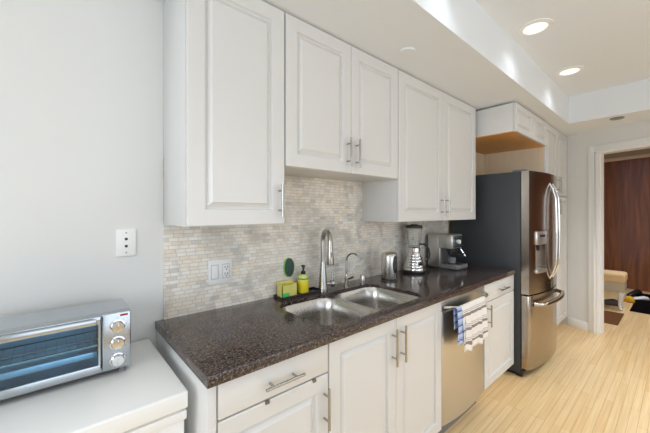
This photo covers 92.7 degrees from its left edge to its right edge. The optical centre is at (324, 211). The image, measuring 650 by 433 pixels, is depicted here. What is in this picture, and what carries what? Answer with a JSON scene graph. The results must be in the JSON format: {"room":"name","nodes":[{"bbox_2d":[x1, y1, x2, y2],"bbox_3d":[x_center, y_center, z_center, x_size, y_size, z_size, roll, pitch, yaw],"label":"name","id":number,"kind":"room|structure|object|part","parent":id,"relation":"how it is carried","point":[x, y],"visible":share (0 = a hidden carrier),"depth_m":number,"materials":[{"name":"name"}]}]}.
{"room":"kitchen","nodes":[
{"label":"kitchen","id":0,"kind":"room"},
{"bbox_2d":[0,0,163,347],"bbox_3d":[0.114,0.085,2.228,6.900,2.630,0.120,0,0,-41],"label":"wall","id":1,"kind":"structure","parent":0,"point":[82,81],"depth_m":1.21,"materials":[{"name":"paint"}]},
{"bbox_2d":[116,229,135,256],"bbox_3d":[-0.840,0.130,1.310,0.072,0.115,0.008,0,0,-41],"label":"jack plate","id":2,"kind":"object","parent":1,"relation":"attached to","point":[125,238],"visible":1,"depth_m":1.31,"materials":[{"name":"white plastic"}]},
{"bbox_2d":[164,0,283,226],"bbox_3d":[-0.447,-0.442,1.413,0.440,0.998,0.364,0,0,-41],"label":"upper cabinet","id":3,"kind":"object","parent":1,"relation":"attached to","point":[224,59],"visible":1,"depth_m":1.28,"materials":[{"name":"white wood"}]},
{"bbox_3d":[-0.200,-0.052,1.413,0.011,0.150,0.040,0,0,-41],"label":"handle","id":4,"kind":"part","parent":3,"relation":"part of","materials":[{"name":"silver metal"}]},
{"bbox_2d":[163,159,446,319],"bbox_3d":[0.244,0.123,2.254,2.588,0.726,0.012,0,0,-41],"label":"backsplash","id":5,"kind":"structure","parent":1,"relation":"attached to","point":[258,253],"depth_m":1.83,"materials":[{"name":"tile"}]},
{"bbox_2d":[208,258,231,284],"bbox_3d":[-0.527,0.300,1.565,0.122,0.120,0.012,0,0,-41],"label":"switch plate","id":6,"kind":"object","parent":5,"relation":"attached to","point":[219,271],"visible":1,"depth_m":1.56,"materials":[{"name":"white plastic"}]},
{"bbox_2d":[223,264,228,277],"bbox_3d":[-0.505,0.300,1.583,0.034,0.068,0.004,0,0,-41],"label":"outlet","id":7,"kind":"object","parent":6,"relation":"attached to","point":[225,266],"depth_m":1.58,"materials":[{"name":"white plastic"}]},
{"bbox_2d":[283,258,293,276],"bbox_3d":[-0.213,0.327,1.832,0.066,0.112,0.022,0,0,-41],"label":"scrubber","id":8,"kind":"object","parent":5,"relation":"attached to","point":[288,267],"visible":1,"depth_m":1.82,"materials":[{"name":"green plastic"}]},
{"bbox_2d":[284,13,397,182],"bbox_3d":[0.053,-0.578,1.850,0.882,0.726,0.364,0,0,-41],"label":"upper cabinet","id":9,"kind":"object","parent":1,"relation":"attached to","point":[341,100],"visible":0.9,"depth_m":1.68,"materials":[{"name":"white wood"}]},
{"bbox_3d":[-0.024,-0.576,1.603,0.437,0.719,0.020,0,0,-41],"label":"door","id":10,"kind":"part","parent":9,"relation":"part of","materials":[{"name":"white wood"}]},
{"bbox_3d":[0.134,-0.328,1.705,0.011,0.160,0.040,0,0,-41],"label":"handle","id":11,"kind":"part","parent":9,"relation":"part of","materials":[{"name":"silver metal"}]},
{"bbox_3d":[0.187,-0.328,1.751,0.011,0.160,0.040,0,0,-41],"label":"handle","id":12,"kind":"part","parent":9,"relation":"part of","materials":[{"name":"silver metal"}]},
{"bbox_3d":[0.308,-0.576,1.893,0.437,0.719,0.020,0,0,-41],"label":"door","id":13,"kind":"part","parent":9,"relation":"part of","materials":[{"name":"white wood"}]},
{"bbox_2d":[362,70,475,221],"bbox_3d":[0.828,-0.436,2.525,1.168,1.009,0.364,0,0,-41],"label":"upper cabinet","id":14,"kind":"object","parent":1,"relation":"attached to","point":[436,181],"visible":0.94,"depth_m":2.27,"materials":[{"name":"white wood"}]},
{"bbox_3d":[0.697,-0.434,2.232,0.580,1.002,0.020,0,0,-41],"label":"door","id":15,"kind":"part","parent":14,"relation":"part of","materials":[{"name":"white wood"}]},
{"bbox_3d":[0.905,-0.045,2.378,0.011,0.150,0.040,0,0,-41],"label":"handle","id":16,"kind":"part","parent":14,"relation":"part of","materials":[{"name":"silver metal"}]},
{"bbox_3d":[0.963,-0.045,2.428,0.011,0.150,0.040,0,0,-41],"label":"handle","id":17,"kind":"part","parent":14,"relation":"part of","materials":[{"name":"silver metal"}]},
{"bbox_3d":[1.136,-0.434,2.615,0.580,1.002,0.020,0,0,-41],"label":"door","id":18,"kind":"part","parent":14,"relation":"part of","materials":[{"name":"white wood"}]},
{"bbox_2d":[447,102,546,232],"bbox_3d":[1.751,0.226,3.154,0.926,2.309,0.631,0,0,-41],"label":"upper cabinet","id":19,"kind":"object","parent":1,"relation":"attached to","point":[507,127],"visible":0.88,"depth_m":2.84,"materials":[{"name":"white wood"}]},
{"bbox_3d":[1.559,0.349,3.400,0.892,2.062,0.008,0,0,-41],"label":"panel","id":20,"kind":"part","parent":19,"relation":"part of","materials":[{"name":"white wood"}]},
{"bbox_3d":[1.777,-0.805,2.771,0.456,0.241,0.020,0,0,-41],"label":"door","id":21,"kind":"part","parent":19,"relation":"part of","materials":[{"name":"white wood"}]},
{"bbox_3d":[2.125,-0.805,3.075,0.462,0.241,0.020,0,0,-41],"label":"door","id":22,"kind":"part","parent":19,"relation":"part of","materials":[{"name":"white wood"}]},
{"bbox_2d":[155,0,579,135],"bbox_3d":[0.459,-1.087,1.946,6.650,0.285,0.759,0,0,-41],"label":"soffit","id":23,"kind":"structure","parent":0,"point":[461,52],"depth_m":1.84,"materials":[{"name":"paint"}]},
{"bbox_2d":[399,47,415,56],"bbox_3d":[0.482,-0.939,1.821,0.096,0.010,0.096,0,0,-41],"label":"sprinkler cover","id":24,"kind":"object","parent":23,"relation":"attached to","point":[407,51],"visible":1,"depth_m":1.80,"materials":[{"name":"paint"}]},
{"bbox_2d":[444,288,649,432],"bbox_3d":[2.469,1.425,2.950,11.400,0.050,6.000,0,0,-41],"label":"floor","id":25,"kind":"structure","parent":0,"point":[592,382],"depth_m":2.43,"materials":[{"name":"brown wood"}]},
{"bbox_2d":[0,339,187,432],"bbox_3d":[-0.994,0.975,0.804,1.063,0.850,0.528,0,0,-41],"label":"cabinet","id":26,"kind":"object","parent":25,"relation":"on","point":[147,396],"visible":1,"depth_m":0.91,"materials":[{"name":"white wood"}]},
{"bbox_2d":[0,299,130,399],"bbox_3d":[-0.906,0.443,1.004,0.445,0.212,0.246,0,0,-41],"label":"toaster oven","id":27,"kind":"object","parent":26,"relation":"on","point":[39,350],"visible":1,"depth_m":0.97,"materials":[{"name":"metal"}]},
{"bbox_3d":[-0.864,0.354,0.893,0.331,0.020,0.024,0,0,-41],"label":"door handle","id":28,"kind":"part","parent":27,"relation":"part of","materials":[{"name":"metal"}]},
{"bbox_3d":[-0.874,0.435,0.905,0.345,0.135,0.004,0,0,-41],"label":"glass","id":29,"kind":"part","parent":27,"relation":"part of","materials":[{"name":"blue glass"}]},
{"bbox_3d":[-0.874,0.435,0.905,0.355,0.185,0.010,0,0,-41],"label":"door","id":30,"kind":"part","parent":27,"relation":"part of","materials":[{"name":"metal"}]},
{"bbox_3d":[-0.707,0.434,1.052,0.082,0.191,0.012,0,0,-41],"label":"control panel","id":31,"kind":"part","parent":27,"relation":"part of","materials":[{"name":"metal"}]},
{"bbox_3d":[-0.695,0.498,1.040,0.045,0.045,0.022,0,0,-41],"label":"knob","id":32,"kind":"part","parent":27,"relation":"part of","materials":[{"name":"silver metal"}]},
{"bbox_3d":[-0.695,0.442,1.040,0.045,0.045,0.022,0,0,-41],"label":"knob","id":33,"kind":"part","parent":27,"relation":"part of","materials":[{"name":"silver metal"}]},
{"bbox_3d":[-0.695,0.386,1.040,0.045,0.045,0.022,0,0,-41],"label":"knob","id":34,"kind":"part","parent":27,"relation":"part of","materials":[{"name":"silver metal"}]},
{"bbox_2d":[156,330,330,432],"bbox_3d":[-0.357,0.960,1.303,0.490,0.878,0.648,0,0,-41],"label":"base cabinet","id":35,"kind":"object","parent":25,"relation":"on","point":[292,395],"visible":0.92,"depth_m":1.08,"materials":[{"name":"white wood"}]},
{"bbox_3d":[-0.543,0.960,1.166,0.031,0.878,0.611,0,0,-41],"label":"panel","id":36,"kind":"part","parent":35,"relation":"part of","materials":[{"name":"white wood"}]},
{"bbox_3d":[-0.164,0.585,1.105,0.451,0.114,0.020,0,0,-41],"label":"drawer","id":37,"kind":"part","parent":35,"relation":"part of","materials":[{"name":"white wood"}]},
{"bbox_3d":[-0.164,0.969,1.105,0.451,0.643,0.020,0,0,-41],"label":"door","id":38,"kind":"part","parent":35,"relation":"part of","materials":[{"name":"white wood"}]},
{"bbox_3d":[-0.143,0.590,1.087,0.160,0.011,0.040,0,0,-41],"label":"handle","id":39,"kind":"part","parent":35,"relation":"part of","materials":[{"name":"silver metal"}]},
{"bbox_3d":[0.007,0.770,1.218,0.011,0.160,0.040,0,0,-41],"label":"handle","id":40,"kind":"part","parent":35,"relation":"part of","materials":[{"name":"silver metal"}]},
{"bbox_2d":[327,302,440,432],"bbox_3d":[0.167,0.960,1.760,0.898,0.878,0.648,0,0,-41],"label":"base cabinet","id":41,"kind":"object","parent":25,"relation":"on","point":[385,377],"visible":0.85,"depth_m":1.51,"materials":[{"name":"white wood"}]},
{"bbox_2d":[155,264,515,388],"bbox_3d":[0.427,0.503,2.000,2.597,0.034,0.629,0,0,-41],"label":"countertop","id":42,"kind":"structure","parent":41,"relation":"on","point":[222,345],"depth_m":1.34,"materials":[{"name":"brown stone"}]},
{"bbox_2d":[274,287,321,299],"bbox_3d":[-0.154,0.478,1.829,0.292,0.014,0.088,0,0,-41],"label":"tray","id":43,"kind":"object","parent":42,"relation":"on","point":[312,290],"visible":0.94,"depth_m":1.80,"materials":[{"name":"black plastic"}]},
{"bbox_2d":[277,280,296,297],"bbox_3d":[-0.216,0.439,1.774,0.102,0.080,0.054,0,0,-41],"label":"sponge caddy","id":44,"kind":"object","parent":43,"relation":"on","point":[290,287],"visible":0.81,"depth_m":1.76,"materials":[{"name":"yellow plastic"}]},
{"bbox_2d":[298,265,308,292],"bbox_3d":[-0.129,0.398,1.851,0.068,0.163,0.072,0,0,-41],"label":"soap bottle","id":45,"kind":"object","parent":43,"relation":"on","point":[303,279],"visible":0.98,"depth_m":1.83,"materials":[{"name":"yellow plastic"}]},
{"bbox_2d":[318,229,334,291],"bbox_3d":[0.029,0.293,1.868,0.107,0.384,0.180,0,0,-20],"label":"kitchen faucet","id":46,"kind":"object","parent":42,"relation":"on","point":[323,283],"visible":0.99,"depth_m":1.89,"materials":[{"name":"silver metal"}]},
{"bbox_3d":[0.030,0.422,1.931,0.061,0.087,0.042,0,0,-20],"label":"lever","id":47,"kind":"part","parent":46,"relation":"part of","materials":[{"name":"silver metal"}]},
{"bbox_2d":[281,287,419,324],"bbox_3d":[0.165,0.610,1.713,0.810,0.208,0.455,0,0,-41],"label":"sink","id":48,"kind":"object","parent":42,"relation":"in","point":[339,308],"visible":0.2,"depth_m":1.80,"materials":[{"name":"silver metal"}]},
{"bbox_3d":[0.009,0.610,1.579,0.366,0.208,0.415,0,0,-41],"label":"bowl","id":49,"kind":"part","parent":48,"relation":"part of","materials":[{"name":"silver metal"}]},
{"bbox_3d":[0.313,0.610,1.844,0.376,0.208,0.415,0,0,-41],"label":"bowl","id":50,"kind":"part","parent":48,"relation":"part of","materials":[{"name":"silver metal"}]},
{"bbox_2d":[343,253,360,285],"bbox_3d":[0.184,0.375,2.033,0.133,0.222,0.054,0,0,31],"label":"tap","id":51,"kind":"object","parent":42,"relation":"on","point":[346,279],"visible":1,"depth_m":2.04,"materials":[{"name":"silver metal"}]},
{"bbox_3d":[0.184,0.342,2.018,0.119,0.156,0.013,0,0,39],"label":"spout","id":52,"kind":"part","parent":51,"relation":"part of","materials":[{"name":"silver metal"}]},
{"bbox_2d":[360,274,365,283],"bbox_3d":[0.258,0.457,2.116,0.044,0.058,0.044,0,0,-41],"label":"air gap","id":53,"kind":"object","parent":42,"relation":"on","point":[362,276],"visible":1,"depth_m":2.10,"materials":[{"name":"silver metal"}]},
{"bbox_2d":[381,251,397,280],"bbox_3d":[0.463,0.385,2.225,0.118,0.201,0.123,0,0,-41],"label":"steel canister","id":54,"kind":"object","parent":42,"relation":"on","point":[389,259],"visible":1,"depth_m":2.18,"materials":[{"name":"silver metal"}]},
{"bbox_3d":[0.494,0.370,2.178,0.041,0.124,0.010,0,0,-33],"label":"panel","id":55,"kind":"part","parent":54,"relation":"part of","materials":[{"name":"silver metal"}]},
{"bbox_2d":[403,224,429,273],"bbox_3d":[0.782,0.292,2.574,0.335,0.387,0.182,0,0,-41],"label":"blender","id":56,"kind":"object","parent":42,"relation":"on","point":[413,263],"visible":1,"depth_m":2.47,"materials":[{"name":"silver metal"}]},
{"bbox_2d":[406,228,421,246],"bbox_3d":[0.725,0.205,2.523,0.128,0.154,0.128,0,0,-41],"label":"jar","id":57,"kind":"object","parent":56,"relation":"on","point":[413,234],"depth_m":2.48,"materials":[{"name":"clear glass"}]},
{"bbox_3d":[0.725,0.115,2.523,0.134,0.033,0.134,0,0,-41],"label":"lid","id":58,"kind":"part","parent":56,"relation":"part of","materials":[{"name":"black plastic"}]},
{"bbox_3d":[0.814,0.330,2.522,0.087,0.153,0.015,0,0,1],"label":"handle","id":59,"kind":"part","parent":56,"relation":"part of","materials":[{"name":"black plastic"}]},
{"bbox_2d":[428,233,467,269],"bbox_3d":[1.098,0.339,2.743,0.197,0.292,0.299,0,0,-41],"label":"espresso machine","id":60,"kind":"object","parent":42,"relation":"on","point":[442,246],"visible":0.98,"depth_m":2.71,"materials":[{"name":"silver metal"}]},
{"bbox_2d":[448,257,455,263],"bbox_3d":[1.110,0.421,2.713,0.068,0.052,0.068,0,0,-41],"label":"steel cup","id":61,"kind":"object","parent":60,"relation":"on","point":[452,260],"visible":0.98,"depth_m":2.69,"materials":[{"name":"grey metal"}]},
{"bbox_2d":[440,262,467,269],"bbox_3d":[1.127,0.469,2.709,0.197,0.034,0.155,0,0,-41],"label":"drip tray","id":62,"kind":"object","parent":60,"relation":"on","point":[456,266],"depth_m":2.66,"materials":[{"name":"grey plastic"}]},
{"bbox_2d":[445,262,465,265],"bbox_3d":[1.135,0.450,2.700,0.166,0.004,0.118,0,0,-41],"label":"grille","id":63,"kind":"object","parent":60,"relation":"attached to","point":[457,263],"depth_m":2.66,"materials":[{"name":"black metal"}]},
{"bbox_3d":[1.148,0.257,2.685,0.178,0.098,0.005,0,0,-41],"label":"panel","id":64,"kind":"part","parent":60,"relation":"part of","materials":[{"name":"metal"}]},
{"bbox_3d":[0.180,0.909,1.405,0.445,0.763,0.020,0,0,-41],"label":"door","id":65,"kind":"part","parent":41,"relation":"part of","materials":[{"name":"white wood"}]},
{"bbox_3d":[0.340,0.658,1.508,0.011,0.180,0.040,0,0,-41],"label":"handle","id":66,"kind":"part","parent":41,"relation":"part of","materials":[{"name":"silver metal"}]},
{"bbox_3d":[0.395,0.658,1.556,0.011,0.180,0.040,0,0,-41],"label":"handle","id":67,"kind":"part","parent":41,"relation":"part of","materials":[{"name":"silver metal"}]},
{"bbox_3d":[0.518,0.909,1.699,0.445,0.763,0.020,0,0,-41],"label":"door","id":68,"kind":"part","parent":41,"relation":"part of","materials":[{"name":"white wood"}]},
{"bbox_2d":[438,286,488,432],"bbox_3d":[0.749,0.962,2.240,0.601,0.875,0.690,0,0,-41],"label":"dishwasher","id":69,"kind":"object","parent":25,"relation":"on","point":[462,373],"visible":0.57,"depth_m":1.93,"materials":[{"name":"silver metal"}]},
{"bbox_3d":[0.920,0.561,2.044,0.601,0.071,0.043,0,0,-41],"label":"control panel","id":70,"kind":"part","parent":69,"relation":"part of","materials":[{"name":"silver metal"}]},
{"bbox_3d":[0.946,0.572,2.014,0.564,0.017,0.088,0,0,-41],"label":"handle","id":71,"kind":"part","parent":69,"relation":"part of","materials":[{"name":"silver metal"}]},
{"bbox_2d":[454,296,487,351],"bbox_3d":[0.914,0.701,1.929,0.401,0.286,0.044,0,0,-41],"label":"dish towel","id":72,"kind":"object","parent":69,"relation":"hanging from","point":[470,318],"visible":1,"depth_m":1.91,"materials":[{"name":"fabric"}]},
{"bbox_2d":[482,275,513,391],"bbox_3d":[1.192,0.960,2.655,0.603,0.878,0.648,0,0,-41],"label":"base cabinet","id":73,"kind":"object","parent":25,"relation":"on","point":[499,344],"visible":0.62,"depth_m":2.42,"materials":[{"name":"white wood"}]},
{"bbox_3d":[1.197,0.755,2.256,0.011,0.160,0.040,0,0,-41],"label":"handle","id":74,"kind":"part","parent":73,"relation":"part of","materials":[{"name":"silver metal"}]},
{"bbox_3d":[1.374,0.594,2.446,0.598,0.133,0.020,0,0,-41],"label":"drawer","id":75,"kind":"part","parent":73,"relation":"part of","materials":[{"name":"white wood"}]},
{"bbox_2d":[451,169,564,376],"bbox_3d":[1.847,0.518,3.080,0.872,1.761,0.806,0,0,-41],"label":"refrigerator","id":76,"kind":"object","parent":25,"relation":"on","point":[516,225],"visible":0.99,"depth_m":2.71,"materials":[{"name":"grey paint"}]},
{"bbox_3d":[1.863,0.174,2.727,0.434,1.039,0.112,0,0,-41],"label":"door","id":77,"kind":"part","parent":76,"relation":"part of","materials":[{"name":"silver metal"}]},
{"bbox_3d":[2.029,1.016,2.871,0.872,0.619,0.112,0,0,-41],"label":"freezer drawer","id":78,"kind":"part","parent":76,"relation":"part of","materials":[{"name":"silver metal"}]},
{"bbox_3d":[2.071,0.782,2.823,0.763,0.037,0.124,0,0,-41],"label":"handle","id":79,"kind":"part","parent":76,"relation":"part of","materials":[{"name":"silver metal"}]},
{"bbox_3d":[2.194,0.174,3.015,0.434,1.039,0.112,0,0,-41],"label":"door","id":80,"kind":"part","parent":76,"relation":"part of","materials":[{"name":"silver metal"}]},
{"bbox_3d":[2.046,0.170,2.780,0.020,0.866,0.070,0,0,-41],"label":"handle","id":81,"kind":"part","parent":76,"relation":"part of","materials":[{"name":"silver metal"}]},
{"bbox_3d":[2.117,0.170,2.841,0.020,0.866,0.070,0,0,-41],"label":"handle","id":82,"kind":"part","parent":76,"relation":"part of","materials":[{"name":"silver metal"}]},
{"bbox_2d":[484,124,566,325],"bbox_3d":[2.463,0.229,3.760,0.936,2.340,0.654,0,0,-41],"label":"pantry cabinet","id":83,"kind":"object","parent":25,"relation":"on","point":[551,158],"visible":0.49,"depth_m":3.56,"materials":[{"name":"white wood"}]},
{"bbox_3d":[2.096,0.229,3.479,0.013,2.340,0.594,0,0,-41],"label":"panel","id":84,"kind":"part","parent":83,"relation":"part of","materials":[{"name":"brown wood"}]},
{"bbox_3d":[2.472,-0.561,3.397,0.464,0.748,0.020,0,0,-41],"label":"door","id":85,"kind":"part","parent":83,"relation":"part of","materials":[{"name":"white wood"}]},
{"bbox_3d":[2.640,-0.310,3.507,0.011,0.180,0.040,0,0,-41],"label":"handle","id":86,"kind":"part","parent":83,"relation":"part of","materials":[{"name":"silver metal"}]},
{"bbox_3d":[2.824,-0.561,3.704,0.464,0.748,0.020,0,0,-41],"label":"door","id":87,"kind":"part","parent":83,"relation":"part of","materials":[{"name":"white wood"}]},
{"bbox_3d":[2.824,0.556,3.704,0.464,1.475,0.020,0,0,-41],"label":"door","id":88,"kind":"part","parent":83,"relation":"part of","materials":[{"name":"white wood"}]},
{"bbox_2d":[604,299,617,305],"bbox_3d":[4.274,1.349,4.684,0.260,0.098,0.084,0,0,39],"label":"slipper","id":89,"kind":"object","parent":25,"relation":"on","point":[614,302],"visible":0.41,"depth_m":4.64,"materials":[{"name":"grey fabric"}]},
{"bbox_2d":[604,310,623,324],"bbox_3d":[3.700,1.393,4.193,0.630,0.011,0.445,0,0,-41],"label":"door mat","id":90,"kind":"object","parent":25,"relation":"on","point":[610,317],"visible":0.44,"depth_m":4.08,"materials":[{"name":"brown fabric"}]},
{"bbox_2d":[604,270,627,310],"bbox_3d":[4.003,1.143,4.812,0.320,0.535,0.980,0,0,-41],"label":"upholstered bench","id":91,"kind":"object","parent":25,"relation":"on","point":[616,281],"visible":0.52,"depth_m":4.43,"materials":[{"name":"beige fabric"}]},
{"bbox_2d":[604,270,627,282],"bbox_3d":[4.003,0.945,4.812,0.320,0.140,0.980,0,0,-41],"label":"cushion","id":92,"kind":"object","parent":91,"relation":"on","point":[610,276],"depth_m":4.45,"materials":[{"name":"beige fabric"}]},
{"bbox_3d":[4.210,1.263,4.414,0.070,0.296,0.083,0,0,5],"label":"leg","id":93,"kind":"part","parent":91,"relation":"part of","materials":[{"name":"white paint"}]},
{"bbox_2d":[617,296,634,302],"bbox_3d":[4.711,1.349,4.853,0.084,0.098,0.220,0,0,-11],"label":"slipper","id":94,"kind":"object","parent":25,"relation":"on","point":[630,299],"visible":0.62,"depth_m":4.79,"materials":[{"name":"yellow fabric"}]},
{"bbox_2d":[626,289,642,296],"bbox_3d":[5.135,1.340,5.143,0.280,0.118,0.084,0,0,-11],"label":"shoe","id":95,"kind":"object","parent":25,"relation":"on","point":[637,292],"visible":0.91,"depth_m":5.12,"materials":[{"name":"black plastic"}]},
{"bbox_2d":[630,294,649,313],"bbox_3d":[5.358,1.393,4.256,1.430,0.013,1.570,0,0,-41],"label":"rug","id":96,"kind":"object","parent":25,"relation":"on","point":[640,306],"visible":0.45,"depth_m":4.55,"materials":[{"name":"black fabric"}]},
{"bbox_2d":[633,296,649,299],"bbox_3d":[4.999,1.364,4.918,0.220,0.069,0.084,0,0,19],"label":"shoe","id":97,"kind":"object","parent":96,"relation":"on","point":[639,297],"visible":0.68,"depth_m":4.89,"materials":[{"name":"white plastic"}]},
{"bbox_2d":[475,0,649,96],"bbox_3d":[1.549,-1.260,0.887,7.300,0.060,4.100,0,0,-41],"label":"ceiling","id":98,"kind":"structure","parent":0,"point":[610,39],"depth_m":2.20,"materials":[{"name":"paint"}]},
{"bbox_2d":[517,18,553,35],"bbox_3d":[1.399,-1.225,2.063,0.202,0.010,0.202,0,0,-41],"label":"recessed light","id":99,"kind":"object","parent":98,"relation":"in","point":[537,26],"visible":1,"depth_m":2.05,"materials":[{"name":"white paint"}]},
{"bbox_2d":[555,65,584,75],"bbox_3d":[2.130,-1.225,2.700,0.202,0.010,0.202,0,0,-41],"label":"recessed light","id":100,"kind":"object","parent":98,"relation":"in","point":[571,70],"visible":1,"depth_m":2.68,"materials":[{"name":"white paint"}]},
{"bbox_2d":[560,119,649,324],"bbox_3d":[3.515,0.085,2.818,0.120,2.630,3.900,0,0,-23],"label":"wall","id":101,"kind":"structure","parent":0,"point":[577,144],"depth_m":3.72,"materials":[{"name":"paint"}]},
{"bbox_2d":[568,317,587,330],"bbox_3d":[3.050,1.350,3.738,0.014,0.100,0.218,0,0,-23],"label":"baseboard","id":102,"kind":"structure","parent":101,"relation":"attached to","point":[572,322],"depth_m":3.73,"materials":[{"name":"white paint"}]},
{"bbox_2d":[588,137,649,333],"bbox_3d":[3.505,0.315,2.826,0.154,2.170,1.813,0,0,-23],"label":"trim","id":103,"kind":"structure","parent":101,"relation":"attached to","point":[595,160],"depth_m":3.58,"materials":[{"name":"white paint"}]},
{"bbox_2d":[569,78,649,132],"bbox_3d":[3.760,-1.087,2.474,0.710,0.285,2.804,0,0,-40],"label":"soffit","id":104,"kind":"structure","parent":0,"point":[590,111],"depth_m":3.10,"materials":[{"name":"paint"}]},
{"bbox_2d":[610,116,624,119],"bbox_3d":[2.935,-0.939,3.116,0.110,0.010,0.110,0,0,-41],"label":"sprinkler cover","id":105,"kind":"object","parent":104,"relation":"attached to","point":[620,117],"visible":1,"depth_m":3.10,"materials":[{"name":"grey plastic"}]},
{"bbox_2d":[604,148,649,291],"bbox_3d":[5.900,0.025,4.977,0.100,2.750,6.200,0,0,-23],"label":"wall","id":106,"kind":"structure","parent":0,"point":[626,182],"depth_m":5.67,"materials":[{"name":"brown wood"}]},
{"bbox_2d":[604,153,649,161],"bbox_3d":[5.893,-0.990,4.974,0.115,0.060,6.200,0,0,-23],"label":"trim","id":107,"kind":"structure","parent":106,"relation":"attached to","point":[641,155],"depth_m":5.67,"materials":[{"name":"beige wood"}]}
]}

